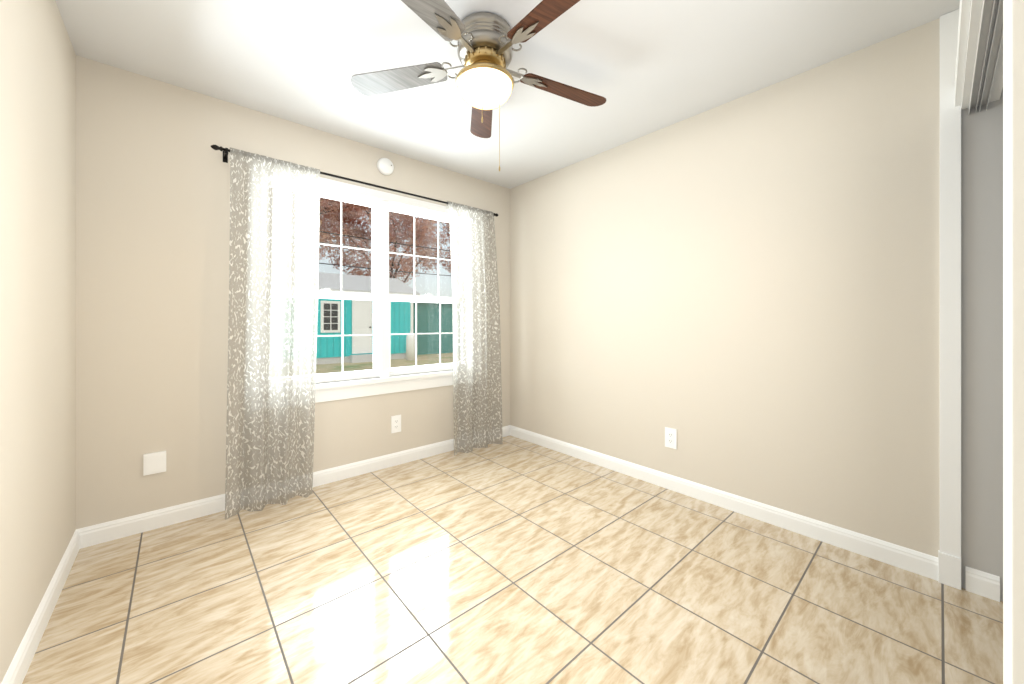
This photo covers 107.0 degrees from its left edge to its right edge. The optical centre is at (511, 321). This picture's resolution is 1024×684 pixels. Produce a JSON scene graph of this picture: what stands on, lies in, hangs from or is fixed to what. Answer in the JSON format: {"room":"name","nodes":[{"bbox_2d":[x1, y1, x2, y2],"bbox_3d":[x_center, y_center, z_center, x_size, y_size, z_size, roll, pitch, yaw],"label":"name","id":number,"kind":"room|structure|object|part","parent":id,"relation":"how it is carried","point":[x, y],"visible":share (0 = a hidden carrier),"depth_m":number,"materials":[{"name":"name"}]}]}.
{"room":"empty bedroom","nodes":[
{"label":"empty bedroom","id":0,"kind":"room"},
{"bbox_2d":[0,0,75,683],"bbox_3d":[-0.984,-0.098,0.459,0.120,2.440,3.908,0,0,-41],"label":"wall","id":1,"kind":"structure","parent":0,"point":[37,291],"depth_m":1.34,"materials":[{"name":"beige paint"}]},
{"bbox_2d":[1,527,84,683],"bbox_3d":[-1.193,1.074,0.796,0.014,0.096,2.888,0,0,-41],"label":"baseboard","id":2,"kind":"structure","parent":1,"relation":"attached to","point":[18,668],"depth_m":1.36,"materials":[{"name":"white wood"}]},
{"bbox_2d":[76,55,509,528],"bbox_3d":[-1.126,-0.098,2.863,2.854,2.440,0.120,0,0,-41],"label":"wall","id":3,"kind":"structure","parent":0,"point":[152,231],"depth_m":2.11,"materials":[{"name":"beige paint"}]},
{"bbox_2d":[143,451,165,475],"bbox_3d":[-1.935,0.766,2.055,0.090,0.112,0.018,0,0,-41],"label":"blank wall plate","id":4,"kind":"object","parent":3,"relation":"attached to","point":[154,462],"visible":1,"depth_m":2.05,"materials":[{"name":"white plastic"}]},
{"bbox_2d":[80,425,508,546],"bbox_3d":[-1.070,1.074,2.823,2.824,0.096,0.014,0,0,-41],"label":"baseboard","id":5,"kind":"structure","parent":3,"relation":"attached to","point":[131,525],"depth_m":2.19,"materials":[{"name":"white wood"}]},
{"bbox_2d":[211,145,502,519],"bbox_3d":[-0.909,0.047,2.840,2.115,2.126,0.202,0,0,-41],"label":"curtains","id":6,"kind":"object","parent":3,"relation":"attached to","point":[273,279],"visible":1,"depth_m":2.35,"materials":[{"name":"white fabric"}]},
{"bbox_3d":[-0.943,-0.984,2.878,2.115,0.065,0.100,0,0,-41],"label":"rod","id":7,"kind":"part","parent":6,"relation":"part of","materials":[{"name":"black metal"}]},
{"bbox_2d":[315,177,452,402],"bbox_3d":[-1.005,-0.219,2.942,1.764,1.542,0.162,0,0,-41],"label":"window","id":8,"kind":"structure","parent":3,"relation":"in","point":[380,204],"depth_m":2.90,"materials":[{"name":"white"}]},
{"bbox_2d":[377,158,393,175],"bbox_3d":[-0.963,-1.190,2.900,0.128,0.128,0.040,0,0,-41],"label":"smoke detector","id":9,"kind":"object","parent":3,"relation":"attached to","point":[385,166],"visible":0.98,"depth_m":2.88,"materials":[{"name":"white plastic"}]},
{"bbox_2d":[391,415,400,432],"bbox_3d":[-0.907,0.802,2.970,0.080,0.132,0.009,0,0,-41],"label":"outlet","id":10,"kind":"object","parent":3,"relation":"attached to","point":[395,423],"visible":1,"depth_m":2.96,"materials":[{"name":"white plastic"}]},
{"bbox_2d":[55,0,959,188],"bbox_3d":[0.129,-1.368,1.444,3.094,0.100,3.908,0,0,-41],"label":"ceiling","id":11,"kind":"structure","parent":0,"point":[644,67],"depth_m":1.89,"materials":[{"name":"white paint"}]},
{"bbox_2d":[351,0,605,171],"bbox_3d":[-0.084,-1.004,1.692,1.332,0.625,1.276,0,0,-41],"label":"ceiling fan","id":12,"kind":"object","parent":11,"relation":"hanging from","point":[485,81],"visible":1,"depth_m":1.66,"materials":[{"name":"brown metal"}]},
{"bbox_3d":[-0.122,-1.033,1.728,0.248,0.088,0.248,0,0,-41],"label":"lamp shade","id":13,"kind":"part","parent":12,"relation":"part of","materials":[{"name":"white glass"}]},
{"bbox_2d":[22,435,1002,683],"bbox_3d":[0.129,1.172,1.444,3.094,0.100,3.908,0,0,-41],"label":"floor","id":14,"kind":"structure","parent":0,"point":[512,560],"depth_m":1.54,"materials":[{"name":"tile"}]},
{"bbox_2d":[510,18,1002,600],"bbox_3d":[1.243,-0.098,2.430,0.120,2.440,3.908,0,0,-41],"label":"wall","id":15,"kind":"structure","parent":0,"point":[741,295],"depth_m":2.05,"materials":[{"name":"beige paint"}]},
{"bbox_2d":[665,427,676,448],"bbox_3d":[1.062,0.779,2.537,0.009,0.132,0.080,0,0,-41],"label":"outlet","id":16,"kind":"object","parent":15,"relation":"attached to","point":[670,437],"visible":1,"depth_m":2.53,"materials":[{"name":"white plastic"}]},
{"bbox_2d":[509,425,937,580],"bbox_3d":[0.927,1.074,2.686,0.014,0.096,2.788,0,0,-41],"label":"baseboard","id":17,"kind":"structure","parent":15,"relation":"attached to","point":[917,562],"depth_m":2.13,"materials":[{"name":"white wood"}]},
{"bbox_2d":[966,566,999,601],"bbox_3d":[2.154,1.074,1.299,0.014,0.096,0.768,0,0,-41],"label":"baseboard","id":18,"kind":"structure","parent":15,"relation":"attached to","point":[981,583],"depth_m":1.55,"materials":[{"name":"white wood"}]},
{"bbox_3d":[0.861,-0.098,0.618,2.854,2.440,0.100,0,0,-41],"label":"wall","id":19,"kind":"structure","parent":0,"visible":0},
{"bbox_2d":[938,0,1023,683],"bbox_3d":[1.178,-0.097,0.941,1.950,2.438,0.164,0,0,-41],"label":"trim","id":20,"kind":"structure","parent":19,"relation":"attached to","point":[990,61],"depth_m":1.14,"materials":[{"name":"white wood"}]},
{"label":"outside","id":21,"kind":"structure","parent":0,"visible":0},
{"bbox_2d":[316,353,452,373],"bbox_3d":[-16.946,1.542,33.683,100.000,0.200,66.972,0,0,-41],"label":"ground","id":22,"kind":"structure","parent":21,"point":[395,362],"depth_m":12.77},
{"bbox_2d":[319,197,370,259],"bbox_3d":[-11.619,-3.649,18.332,10.790,10.182,10.847,0,0,-41],"label":"tree","id":23,"kind":"object","parent":22,"relation":"on","point":[335,209],"depth_m":19.76,"materials":[{"name":"brown plant"}]},
{"bbox_2d":[316,272,419,364],"bbox_3d":[-8.254,-0.218,13.566,8.760,3.320,4.100,0,0,-41],"label":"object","id":24,"kind":"object","parent":22,"relation":"on","point":[358,311],"depth_m":13.54,"materials":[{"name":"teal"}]},
{"bbox_2d":[319,201,450,284],"bbox_3d":[-7.971,-3.743,24.514,9.402,10.370,9.451,0,0,-41],"label":"tree","id":25,"kind":"object","parent":22,"relation":"on","point":[392,228],"depth_m":22.89,"materials":[{"name":"brown plant"}]},
{"bbox_2d":[406,331,415,359],"bbox_3d":[-3.803,0.902,14.300,0.380,1.080,0.380,0,0,-41],"label":"tank","id":26,"kind":"object","parent":22,"relation":"on","point":[410,343],"depth_m":14.14,"materials":[{"name":"white"}]},
{"bbox_2d":[413,302,452,354],"bbox_3d":[-3.468,0.222,19.203,6.200,2.440,3.700,0,0,-41],"label":"annex","id":27,"kind":"object","parent":22,"relation":"on","point":[425,311],"depth_m":16.93,"materials":[{"name":"teal wood"}]},
{"bbox_2d":[419,220,450,272],"bbox_3d":[-1.136,-3.497,26.088,8.559,9.878,9.710,0,0,-41],"label":"tree","id":28,"kind":"object","parent":22,"relation":"on","point":[445,241],"depth_m":25.97,"materials":[{"name":"brown plant"}]}
]}

